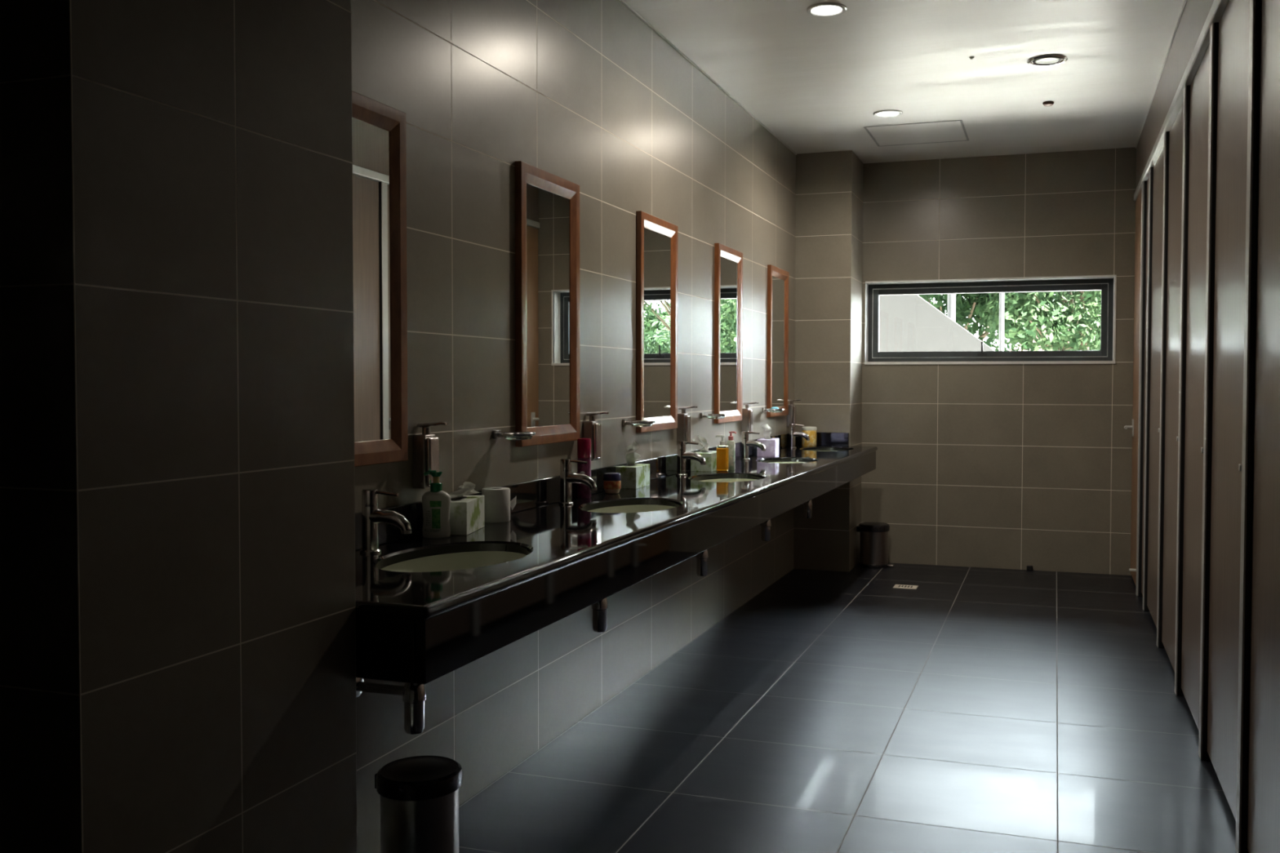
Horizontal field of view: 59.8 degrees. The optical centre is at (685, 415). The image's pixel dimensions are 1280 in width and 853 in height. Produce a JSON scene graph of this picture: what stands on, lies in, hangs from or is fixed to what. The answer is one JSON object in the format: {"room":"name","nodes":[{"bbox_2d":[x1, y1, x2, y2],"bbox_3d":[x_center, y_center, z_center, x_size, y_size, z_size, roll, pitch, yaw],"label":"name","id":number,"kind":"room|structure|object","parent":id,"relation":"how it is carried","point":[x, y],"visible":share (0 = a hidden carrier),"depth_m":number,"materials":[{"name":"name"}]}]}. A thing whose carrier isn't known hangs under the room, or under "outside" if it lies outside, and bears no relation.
{"room":"public restroom","nodes":[
{"label":"public restroom","id":0,"kind":"room"},
{"bbox_2d":[0,0,357,852],"bbox_3d":[-1.371,-0.210,2.127,1.250,2.985,0.675,1,2,18],"label":"wall pillar","id":1,"kind":"structure","parent":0,"point":[178,608],"depth_m":1.80,"materials":[{"name":"beige tile"}]},
{"bbox_2d":[351,0,795,852],"bbox_3d":[-0.155,-0.304,5.367,0.120,2.985,7.099,1,2,18],"label":"wall","id":2,"kind":"structure","parent":0,"point":[587,94],"depth_m":4.16,"materials":[{"name":"beige tile"}]},
{"bbox_2d":[351,90,408,466],"bbox_3d":[-0.881,-0.359,2.956,0.025,0.990,0.470,1,2,18],"label":"wall mirror","id":3,"kind":"object","parent":2,"relation":"attached to","point":[379,130],"visible":0.56,"depth_m":3.07,"materials":[{"name":"brown wood"}]},
{"bbox_2d":[351,117,391,442],"bbox_3d":[-0.884,-0.359,2.957,0.004,0.880,0.360,1,2,18],"label":"mirror glass","id":4,"kind":"object","parent":3,"relation":"attached to","point":[371,136],"depth_m":3.03,"materials":[{"name":"silver metal"}]},
{"bbox_2d":[413,421,447,488],"bbox_3d":[-0.745,0.116,3.266,0.097,0.197,0.066,1,2,18],"label":"soap dispenser","id":5,"kind":"object","parent":2,"relation":"attached to","point":[425,445],"visible":0.77,"depth_m":3.25,"materials":[{"name":"metal"}]},
{"bbox_2d":[493,429,536,439],"bbox_3d":[-0.572,0.065,3.714,0.142,0.032,0.134,1,2,18],"label":"soap dish","id":6,"kind":"object","parent":2,"relation":"attached to","point":[497,434],"visible":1,"depth_m":3.68,"materials":[{"name":"metal"}]},
{"bbox_2d":[515,160,579,447],"bbox_3d":[-0.501,-0.392,4.095,0.025,0.990,0.499,1,2,18],"label":"wall mirror","id":7,"kind":"object","parent":2,"relation":"attached to","point":[547,204],"visible":0.95,"depth_m":4.07,"materials":[{"name":"brown wood"}]},
{"bbox_2d":[526,183,569,427],"bbox_3d":[-0.505,-0.392,4.096,0.004,0.880,0.389,1,2,18],"label":"mirror glass","id":8,"kind":"object","parent":7,"relation":"attached to","point":[548,205],"depth_m":4.09,"materials":[{"name":"silver metal"}]},
{"bbox_2d":[582,411,608,461],"bbox_3d":[-0.355,0.082,4.438,0.097,0.197,0.066,1,2,18],"label":"soap dispenser","id":9,"kind":"object","parent":2,"relation":"attached to","point":[591,428],"visible":0.89,"depth_m":4.42,"materials":[{"name":"silver metal"}]},
{"bbox_2d":[355,431,848,551],"bbox_3d":[0.042,0.248,5.157,0.393,0.098,5.904,1,2,18],"label":"backsplash","id":10,"kind":"structure","parent":2,"relation":"attached to","point":[531,494],"depth_m":4.07,"materials":[{"name":"black stone"}]},
{"bbox_2d":[355,431,877,684],"bbox_3d":[0.136,0.329,5.120,0.596,0.258,5.920,1,2,18],"label":"countertop","id":11,"kind":"structure","parent":2,"relation":"attached to","point":[418,628],"depth_m":3.14,"materials":[{"name":"black stone"}]},
{"bbox_2d":[359,488,411,554],"bbox_3d":[-0.787,0.279,2.917,0.151,0.166,0.056,1,2,18],"label":"tap","id":12,"kind":"object","parent":11,"relation":"on","point":[371,516],"visible":1,"depth_m":2.91,"materials":[{"name":"silver metal"}]},
{"bbox_2d":[422,470,450,537],"bbox_3d":[-0.723,0.256,3.221,0.088,0.194,0.053,0,2,13],"label":"soap bottle","id":13,"kind":"object","parent":11,"relation":"on","point":[436,503],"visible":1,"depth_m":3.20,"materials":[{"name":"white plastic"}]},
{"bbox_2d":[425,511,440,532],"bbox_3d":[-0.729,0.305,3.201,0.049,0.060,0.005,1,2,14],"label":"print","id":14,"kind":"object","parent":13,"relation":"attached to","point":[433,518],"depth_m":3.20},
{"bbox_2d":[381,551,526,572],"bbox_3d":[-0.598,0.487,2.892,0.392,0.192,0.590,1,2,18],"label":"basin","id":15,"kind":"object","parent":11,"relation":"in","point":[465,560],"visible":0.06,"depth_m":3.11,"materials":[{"name":"white ceramic"}]},
{"bbox_2d":[355,677,426,734],"bbox_3d":[-0.789,0.711,2.962,0.215,0.255,0.062,1,2,18],"label":"trap","id":16,"kind":"object","parent":15,"relation":"attached to","point":[414,695],"visible":0.72,"depth_m":2.92,"materials":[{"name":"silver metal"}]},
{"bbox_2d":[448,481,484,535],"bbox_3d":[-0.684,0.274,3.357,0.120,0.150,0.200,0,2,5],"label":"tissue box","id":17,"kind":"object","parent":11,"relation":"on","point":[466,512],"visible":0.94,"depth_m":3.30,"materials":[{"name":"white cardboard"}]},
{"bbox_2d":[481,487,516,523],"bbox_3d":[-0.609,0.289,3.603,0.090,0.106,0.114,1,2,18],"label":"toilet roll","id":18,"kind":"object","parent":11,"relation":"on","point":[497,503],"visible":0.98,"depth_m":3.55,"materials":[{"name":"white paper"}]},
{"bbox_2d":[558,458,596,504],"bbox_3d":[-0.397,0.245,4.088,0.151,0.166,0.056,1,2,18],"label":"tap","id":19,"kind":"object","parent":11,"relation":"on","point":[566,477],"visible":1,"depth_m":4.08,"materials":[{"name":"silver metal"}]},
{"bbox_2d":[577,438,591,498],"bbox_3d":[-0.394,0.205,4.318,0.054,0.232,0.054,1,2,18],"label":"spray can","id":20,"kind":"object","parent":11,"relation":"on","point":[584,445],"visible":0.95,"depth_m":4.30,"materials":[{"name":"plastic"}]},
{"bbox_2d":[603,472,621,493],"bbox_3d":[-0.296,0.274,4.493,0.071,0.084,0.071,1,2,18],"label":"jar","id":21,"kind":"object","parent":11,"relation":"on","point":[611,482],"visible":1,"depth_m":4.46,"materials":[{"name":"plastic"}]},
{"bbox_2d":[587,504,675,513],"bbox_3d":[-0.200,0.452,4.087,0.392,0.192,0.590,1,2,18],"label":"basin","id":22,"kind":"object","parent":11,"relation":"in","point":[643,508],"visible":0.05,"depth_m":4.32,"materials":[{"name":"white ceramic"}]},
{"bbox_2d":[591,597,608,632],"bbox_3d":[-0.391,0.676,4.157,0.215,0.255,0.062,1,2,18],"label":"trap","id":23,"kind":"object","parent":22,"relation":"attached to","point":[599,608],"visible":0.49,"depth_m":4.11,"materials":[{"name":"silver metal"}]},
{"bbox_2d":[615,440,649,488],"bbox_3d":[-0.237,0.208,4.790,0.115,0.199,0.200,1,2,15],"label":"tissue box","id":24,"kind":"object","parent":11,"relation":"on","point":[633,476],"visible":0.91,"depth_m":4.74,"materials":[{"name":"green cardboard"}]},
{"bbox_2d":[675,440,706,475],"bbox_3d":[0.025,0.208,5.354,0.151,0.166,0.056,1,2,18],"label":"tap","id":25,"kind":"object","parent":11,"relation":"on","point":[682,455],"visible":1,"depth_m":5.35,"materials":[{"name":"silver metal"}]},
{"bbox_2d":[690,434,716,471],"bbox_3d":[0.102,0.189,5.717,0.128,0.182,0.220,1,2,17],"label":"tissue box","id":26,"kind":"object","parent":11,"relation":"on","point":[710,456],"visible":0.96,"depth_m":5.62,"materials":[{"name":"green cardboard"}]},
{"bbox_2d":[715,435,728,471],"bbox_3d":[0.183,0.191,5.639,0.067,0.184,0.039,1,2,18],"label":"soap bottle","id":27,"kind":"object","parent":11,"relation":"on","point":[722,450],"visible":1,"depth_m":5.62,"materials":[{"name":"orange plastic"}]},
{"bbox_2d":[698,478,756,482],"bbox_3d":[0.198,0.417,5.282,0.392,0.192,0.590,1,2,18],"label":"basin","id":28,"kind":"object","parent":11,"relation":"in","point":[723,480],"visible":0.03,"depth_m":5.53,"materials":[{"name":"white ceramic"}]},
{"bbox_2d":[694,549,708,576],"bbox_3d":[0.007,0.641,5.352,0.215,0.255,0.062,1,2,18],"label":"trap","id":29,"kind":"object","parent":28,"relation":"attached to","point":[702,557],"visible":0.41,"depth_m":5.31,"materials":[{"name":"silver metal"}]},
{"bbox_2d":[726,431,736,470],"bbox_3d":[0.234,0.181,5.727,0.045,0.199,0.045,-1,2,-27],"label":"lotion bottle","id":30,"kind":"object","parent":11,"relation":"on","point":[731,443],"visible":0.94,"depth_m":5.71,"materials":[{"name":"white plastic"}]},
{"bbox_2d":[740,431,765,460],"bbox_3d":[0.392,0.176,6.454,0.151,0.166,0.056,1,2,18],"label":"tap","id":31,"kind":"object","parent":11,"relation":"on","point":[745,442],"visible":1,"depth_m":6.45,"materials":[{"name":"silver metal"}]},
{"bbox_2d":[756,423,778,457],"bbox_3d":[0.508,0.150,6.803,0.114,0.198,0.200,0,2,12],"label":"tissue box","id":32,"kind":"object","parent":11,"relation":"on","point":[771,445],"visible":0.99,"depth_m":6.71,"materials":[{"name":"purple cardboard"}]},
{"bbox_2d":[771,462,807,463],"bbox_3d":[0.590,0.383,6.458,0.392,0.192,0.590,1,2,18],"label":"basin","id":33,"kind":"object","parent":11,"relation":"in","point":[771,462],"visible":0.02,"depth_m":6.71,"materials":[{"name":"white ceramic"}]},
{"bbox_2d":[760,519,771,541],"bbox_3d":[0.399,0.607,6.528,0.215,0.255,0.062,1,2,18],"label":"trap","id":34,"kind":"object","parent":33,"relation":"attached to","point":[766,526],"visible":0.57,"depth_m":6.48,"materials":[{"name":"silver metal"}]},
{"bbox_2d":[787,423,809,448],"bbox_3d":[0.777,0.142,7.611,0.151,0.166,0.056,1,2,18],"label":"tap","id":35,"kind":"object","parent":11,"relation":"on","point":[793,433],"visible":1,"depth_m":7.61,"materials":[{"name":"silver metal"}]},
{"bbox_2d":[801,426,817,446],"bbox_3d":[0.876,0.148,7.879,0.107,0.139,0.107,1,2,18],"label":"canister","id":36,"kind":"object","parent":11,"relation":"on","point":[811,431],"visible":0.99,"depth_m":7.83,"materials":[{"name":"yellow plastic"}]},
{"bbox_3d":[0.957,0.351,7.558,0.392,0.192,0.590,1,2,18],"label":"basin","id":37,"kind":"object","parent":11,"relation":"in","visible":0},
{"bbox_2d":[802,499,812,518],"bbox_3d":[0.765,0.575,7.628,0.215,0.255,0.062,1,2,18],"label":"trap","id":38,"kind":"object","parent":37,"relation":"attached to","point":[807,505],"visible":0.44,"depth_m":7.58,"materials":[{"name":"silver metal"}]},
{"bbox_2d":[622,418,655,426],"bbox_3d":[-0.202,0.033,4.824,0.142,0.032,0.134,1,2,18],"label":"soap dish","id":39,"kind":"object","parent":2,"relation":"attached to","point":[624,422],"visible":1,"depth_m":4.78,"materials":[{"name":"metal"}]},
{"bbox_2d":[635,210,677,432],"bbox_3d":[-0.129,-0.424,5.211,0.025,0.990,0.505,1,2,18],"label":"wall mirror","id":40,"kind":"object","parent":2,"relation":"attached to","point":[656,238],"visible":0.97,"depth_m":5.19,"materials":[{"name":"brown wood"}]},
{"bbox_2d":[644,227,671,417],"bbox_3d":[-0.133,-0.424,5.212,0.004,0.880,0.395,1,2,18],"label":"mirror glass","id":41,"kind":"object","parent":40,"relation":"attached to","point":[657,241],"depth_m":5.21,"materials":[{"name":"silver metal"}]},
{"bbox_2d":[676,405,697,444],"bbox_3d":[0.010,0.050,5.533,0.097,0.197,0.066,1,2,18],"label":"soap dispenser","id":42,"kind":"object","parent":2,"relation":"attached to","point":[683,430],"visible":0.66,"depth_m":5.51,"materials":[{"name":"silver metal"}]},
{"bbox_2d":[619,0,796,155],"bbox_3d":[-0.142,-1.787,5.151,0.008,0.008,5.920,1,2,18],"label":"trim","id":43,"kind":"structure","parent":2,"relation":"attached to","point":[623,2],"depth_m":5.76,"materials":[{"name":"white paint"}]},
{"bbox_2d":[699,412,727,418],"bbox_3d":[0.149,0.002,5.877,0.142,0.032,0.134,1,2,18],"label":"soap dish","id":44,"kind":"object","parent":2,"relation":"attached to","point":[702,415],"visible":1,"depth_m":5.84,"materials":[{"name":"metal"}]},
{"bbox_2d":[714,243,742,423],"bbox_3d":[0.248,-0.458,6.344,0.025,0.990,0.495,1,2,18],"label":"wall mirror","id":45,"kind":"object","parent":2,"relation":"attached to","point":[728,262],"visible":0.97,"depth_m":6.33,"materials":[{"name":"brown wood"}]},
{"bbox_2d":[720,256,737,411],"bbox_3d":[0.245,-0.458,6.345,0.004,0.880,0.385,1,2,18],"label":"mirror glass","id":46,"kind":"object","parent":45,"relation":"attached to","point":[728,264],"depth_m":6.35,"materials":[{"name":"silver metal"}]},
{"bbox_2d":[741,401,758,434],"bbox_3d":[0.389,0.017,6.671,0.097,0.197,0.066,1,2,18],"label":"soap dispenser","id":47,"kind":"object","parent":2,"relation":"attached to","point":[747,413],"visible":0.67,"depth_m":6.65,"materials":[{"name":"silver metal"}]},
{"bbox_2d":[761,407,784,413],"bbox_3d":[0.563,-0.034,7.119,0.142,0.032,0.134,1,2,18],"label":"soap dish","id":48,"kind":"object","parent":2,"relation":"attached to","point":[763,410],"visible":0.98,"depth_m":7.08,"materials":[{"name":"metal"}]},
{"bbox_2d":[766,264,789,417],"bbox_3d":[0.623,-0.490,7.470,0.025,0.990,0.510,1,2,18],"label":"wall mirror","id":49,"kind":"object","parent":2,"relation":"attached to","point":[778,279],"visible":0.94,"depth_m":7.47,"materials":[{"name":"brown wood"}]},
{"bbox_2d":[771,275,785,407],"bbox_3d":[0.620,-0.490,7.471,0.004,0.880,0.400,1,2,18],"label":"mirror glass","id":50,"kind":"object","parent":49,"relation":"attached to","point":[778,351],"depth_m":7.48,"materials":[{"name":"silver metal"}]},
{"bbox_2d":[786,399,801,426],"bbox_3d":[0.762,-0.016,7.790,0.097,0.197,0.066,1,2,18],"label":"soap dispenser","id":51,"kind":"object","parent":2,"relation":"attached to","point":[792,416],"visible":0.73,"depth_m":7.77,"materials":[{"name":"silver metal"}]},
{"bbox_2d":[793,150,863,572],"bbox_3d":[1.056,-0.386,8.177,0.403,2.985,0.500,1,2,18],"label":"wall column","id":52,"kind":"structure","parent":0,"point":[829,185],"depth_m":7.94,"materials":[{"name":"beige tile"}]},
{"bbox_2d":[458,562,1235,852],"bbox_3d":[0.202,1.285,3.818,3.500,0.100,9.899,1,2,18],"label":"floor","id":53,"kind":"structure","parent":0,"point":[968,709],"depth_m":4.20,"materials":[{"name":"tile"}]},
{"bbox_2d":[374,755,462,852],"bbox_3d":[-0.708,1.099,2.978,0.228,0.319,0.243,-1,2,-32],"label":"pedal bin","id":54,"kind":"object","parent":53,"relation":"on","point":[419,795],"visible":1,"depth_m":2.90,"materials":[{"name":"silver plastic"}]},
{"bbox_2d":[856,522,893,568],"bbox_3d":[1.391,0.949,8.164,0.228,0.319,0.243,-1,2,-32],"label":"pedal bin","id":55,"kind":"object","parent":53,"relation":"on","point":[873,536],"visible":1,"depth_m":8.08,"materials":[{"name":"silver metal"}]},
{"bbox_2d":[893,584,918,589],"bbox_3d":[1.452,1.131,7.331,0.150,0.005,0.124,1,2,18],"label":"floor drain","id":56,"kind":"object","parent":53,"relation":"on","point":[896,586],"visible":1,"depth_m":7.31,"materials":[{"name":"metal"}]},
{"bbox_2d":[1026,564,1032,570],"bbox_3d":[2.475,1.098,7.998,0.040,0.035,0.025,1,2,18],"label":"door stop","id":57,"kind":"object","parent":53,"relation":"on","point":[1028,567],"visible":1,"depth_m":7.99,"materials":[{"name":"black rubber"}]},
{"bbox_2d":[1135,180,1146,596],"bbox_3d":[2.883,-0.161,7.006,0.046,2.612,0.060,1,2,18],"label":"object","id":58,"kind":"structure","parent":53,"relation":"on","point":[1144,184],"depth_m":6.99,"materials":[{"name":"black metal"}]},
{"bbox_2d":[1124,189,1141,586],"bbox_3d":[2.988,-0.182,7.403,0.100,2.590,0.740,1,2,18],"label":"door","id":59,"kind":"structure","parent":58,"relation":"attached to","point":[1138,202],"depth_m":7.46,"materials":[{"name":"brown laminate"}]},
{"bbox_2d":[1141,178,1148,595],"bbox_3d":[2.825,-0.169,6.781,0.022,2.580,0.400,1,2,18],"label":"filler panel","id":60,"kind":"object","parent":58,"relation":"attached to","point":[1148,179],"visible":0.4,"depth_m":6.92,"materials":[{"name":"brown wood"}]},
{"bbox_2d":[1133,0,1228,200],"bbox_3d":[1.640,-1.383,3.235,0.042,0.050,9.449,1,2,18],"label":"headrail","id":61,"kind":"object","parent":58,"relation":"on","point":[1218,6],"visible":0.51,"depth_m":4.65,"materials":[{"name":"metal"}]},
{"bbox_2d":[1135,0,1213,189],"bbox_3d":[1.649,-1.566,3.227,0.035,0.315,9.449,1,2,18],"label":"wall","id":62,"kind":"structure","parent":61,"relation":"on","point":[1195,12],"depth_m":5.31,"materials":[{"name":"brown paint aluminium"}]},
{"bbox_2d":[1142,166,1153,611],"bbox_3d":[2.740,-0.148,6.563,0.038,2.612,0.064,1,2,18],"label":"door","id":63,"kind":"structure","parent":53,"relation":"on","point":[1145,608],"depth_m":6.54,"materials":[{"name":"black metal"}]},
{"bbox_2d":[1156,131,1169,648],"bbox_3d":[2.434,-0.121,5.645,0.038,2.612,0.064,1,2,18],"label":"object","id":64,"kind":"structure","parent":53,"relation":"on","point":[1166,135],"depth_m":5.62,"materials":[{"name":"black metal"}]},
{"bbox_2d":[1146,144,1164,627],"bbox_3d":[2.586,-0.151,6.103,0.046,2.575,0.902,1,2,18],"label":"door","id":65,"kind":"structure","parent":64,"relation":"attached to","point":[1157,194],"depth_m":6.19,"materials":[{"name":"brown wood"}]},
{"bbox_2d":[1174,84,1190,696],"bbox_3d":[2.146,-0.096,4.781,0.038,2.612,0.064,1,2,18],"label":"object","id":66,"kind":"structure","parent":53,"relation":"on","point":[1186,107],"depth_m":4.76,"materials":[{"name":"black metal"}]},
{"bbox_2d":[1161,101,1183,671],"bbox_3d":[2.289,-0.125,5.212,0.046,2.575,0.845,1,2,18],"label":"door","id":67,"kind":"structure","parent":66,"relation":"attached to","point":[1175,140],"depth_m":5.28,"materials":[{"name":"brown wood"}]},
{"bbox_2d":[1198,22,1218,761],"bbox_3d":[1.872,-0.072,3.959,0.038,2.612,0.064,1,2,18],"label":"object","id":68,"kind":"structure","parent":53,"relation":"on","point":[1214,29],"depth_m":3.94,"materials":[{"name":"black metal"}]},
{"bbox_2d":[1181,43,1209,731],"bbox_3d":[2.009,-0.101,4.369,0.046,2.575,0.801,1,2,18],"label":"door","id":69,"kind":"structure","parent":68,"relation":"attached to","point":[1199,86],"depth_m":4.42,"materials":[{"name":"brown wood"}]},
{"bbox_2d":[1235,0,1261,852],"bbox_3d":[1.596,-0.048,3.131,0.038,2.612,0.064,1,2,18],"label":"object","id":70,"kind":"structure","parent":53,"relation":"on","point":[1255,22],"depth_m":3.12,"materials":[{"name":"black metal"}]},
{"bbox_2d":[1207,0,1249,820],"bbox_3d":[1.734,-0.077,3.543,0.046,2.575,0.807,1,2,18],"label":"door","id":71,"kind":"structure","parent":70,"relation":"attached to","point":[1233,24],"depth_m":3.57,"materials":[{"name":"brown grey-brown plain laminate"}]},
{"bbox_3d":[1.323,-0.024,2.311,0.038,2.612,0.064,1,2,18],"label":"post","id":72,"kind":"object","parent":53,"relation":"on","visible":0},
{"bbox_2d":[1247,0,1279,852],"bbox_3d":[1.459,-0.053,2.719,0.046,2.575,0.799,1,2,18],"label":"door","id":73,"kind":"structure","parent":72,"relation":"attached to","point":[1264,759],"depth_m":2.91,"materials":[{"name":"brown grey-brown plain laminate"}]},
{"bbox_2d":[623,0,1184,163],"bbox_3d":[0.208,-1.808,3.726,3.500,0.120,9.899,1,2,18],"label":"ceiling","id":74,"kind":"structure","parent":0,"point":[815,82],"depth_m":5.74,"materials":[{"name":"paint"}]},
{"bbox_2d":[806,2,847,17],"bbox_3d":[0.619,-1.777,4.874,0.176,0.008,0.176,1,2,18],"label":"recessed light","id":75,"kind":"object","parent":74,"relation":"in","point":[823,9],"visible":1,"depth_m":4.86,"materials":[{"name":"metal"}]},
{"bbox_2d":[811,5,841,14],"bbox_3d":[0.619,-1.778,4.874,0.132,0.004,0.132,1,2,18],"label":"diffuser","id":76,"kind":"object","parent":75,"relation":"attached to","point":[815,10],"depth_m":4.87,"materials":[{"name":"white plastic"}]},
{"bbox_2d":[873,109,902,117],"bbox_3d":[1.229,-1.832,6.750,0.176,0.008,0.176,1,2,18],"label":"recessed light","id":77,"kind":"object","parent":74,"relation":"in","point":[886,113],"visible":1,"depth_m":6.74,"materials":[{"name":"metal"}]},
{"bbox_2d":[876,111,898,115],"bbox_3d":[1.229,-1.833,6.750,0.132,0.004,0.132,1,2,18],"label":"diffuser","id":78,"kind":"object","parent":77,"relation":"attached to","point":[878,113],"depth_m":6.75,"materials":[{"name":"white plastic"}]},
{"bbox_2d":[863,120,968,146],"bbox_3d":[1.525,-1.850,7.304,0.612,0.003,0.612,1,2,18],"label":"access panel","id":79,"kind":"object","parent":74,"relation":"attached to","point":[943,131],"visible":1,"depth_m":7.29,"materials":[{"name":"paint"}]},
{"bbox_2d":[1026,53,1067,66],"bbox_3d":[1.833,-1.798,5.632,0.196,0.008,0.196,1,2,18],"label":"recessed light","id":80,"kind":"object","parent":74,"relation":"in","point":[1051,60],"visible":1,"depth_m":5.62,"materials":[{"name":"silver metal"}]},
{"bbox_2d":[1035,57,1059,64],"bbox_3d":[1.833,-1.796,5.632,0.120,0.006,0.120,1,2,18],"label":"diffuser","id":81,"kind":"object","parent":80,"relation":"attached to","point":[1038,60],"depth_m":5.62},
{"bbox_2d":[1042,101,1053,106],"bbox_3d":[2.117,-1.817,6.486,0.064,0.018,0.064,1,2,18],"label":"smoke detector","id":82,"kind":"object","parent":74,"relation":"attached to","point":[1046,103],"visible":1,"depth_m":6.47,"materials":[{"name":"brown plastic"}]},
{"bbox_2d":[861,146,1136,575],"bbox_3d":[2.179,-0.384,8.172,2.536,2.985,0.200,1,2,18],"label":"wall","id":83,"kind":"structure","parent":0,"point":[1002,466],"depth_m":8.03,"materials":[{"name":"beige tile"}]},
{"bbox_2d":[867,278,1113,361],"bbox_3d":[2.218,-0.689,8.192,1.743,0.591,0.121,1,2,18],"label":"window","id":84,"kind":"structure","parent":83,"relation":"in","point":[1105,286],"depth_m":8.16,"materials":[{"name":"grey metal"}]},
{"bbox_2d":[864,275,1116,364],"bbox_3d":[2.201,-0.684,8.124,1.755,0.621,0.160,1,2,18],"label":"trim","id":85,"kind":"structure","parent":83,"relation":"attached to","point":[1089,276],"depth_m":7.98,"materials":[{"name":"white paint"}]},
{"bbox_2d":[1135,0,1186,147],"bbox_3d":[1.644,-1.727,3.224,0.036,0.007,9.449,1,2,18],"label":"trim","id":86,"kind":"structure","parent":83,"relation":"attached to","point":[1184,2],"depth_m":5.69,"materials":[{"name":"white paint"}]},
{"bbox_3d":[13.047,0.361,39.212,80.000,0.190,57.400,1,2,18],"label":"paving","id":87,"kind":"object","parent":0,"visible":0},
{"bbox_2d":[879,294,995,351],"bbox_3d":[1.111,-0.533,14.561,6.900,2.898,0.350,1,2,18],"label":"building","id":88,"kind":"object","parent":87,"relation":"on","point":[907,322],"visible":0.13,"depth_m":13.77,"materials":[{"name":"white paint"}]},
{"bbox_2d":[946,293,955,322],"bbox_3d":[3.728,-1.010,15.600,0.228,3.800,0.228,1,2,18],"label":"flag pole","id":89,"kind":"object","parent":87,"relation":"on","point":[951,297],"visible":0.02,"depth_m":15.54,"materials":[{"name":"white metal"}]},
{"bbox_2d":[917,293,1053,351],"bbox_3d":[5.114,-1.848,20.870,4.206,5.293,4.003,1,2,26],"label":"tree","id":90,"kind":"object","parent":87,"relation":"on","point":[962,309],"visible":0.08,"depth_m":19.89,"materials":[{"name":"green plant"}]},
{"bbox_2d":[998,292,1004,351],"bbox_3d":[4.372,-1.002,15.385,0.140,3.800,0.140,1,2,18],"label":"flag pole","id":91,"kind":"object","parent":87,"relation":"on","point":[1002,295],"visible":0.12,"depth_m":15.35,"materials":[{"name":"white metal"}]},
{"bbox_2d":[958,290,1101,351],"bbox_3d":[6.796,-2.092,19.295,4.051,5.888,3.574,0,2,8],"label":"tree","id":92,"kind":"object","parent":87,"relation":"on","point":[1064,326],"visible":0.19,"depth_m":18.27,"materials":[{"name":"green plant"}]},
{"bbox_2d":[1008,328,1091,351],"bbox_3d":[16.072,-1.044,30.993,13.900,3.000,5.800,1,2,18],"label":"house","id":93,"kind":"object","parent":87,"relation":"on","point":[1020,348],"visible":0.02,"depth_m":30.85,"materials":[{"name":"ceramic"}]},
{"bbox_2d":[1052,298,1101,350],"bbox_3d":[9.925,-2.333,24.589,4.992,6.046,4.078,-1,2,-41],"label":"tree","id":94,"kind":"object","parent":87,"relation":"on","point":[1058,300],"visible":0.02,"depth_m":23.65,"materials":[{"name":"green plant"}]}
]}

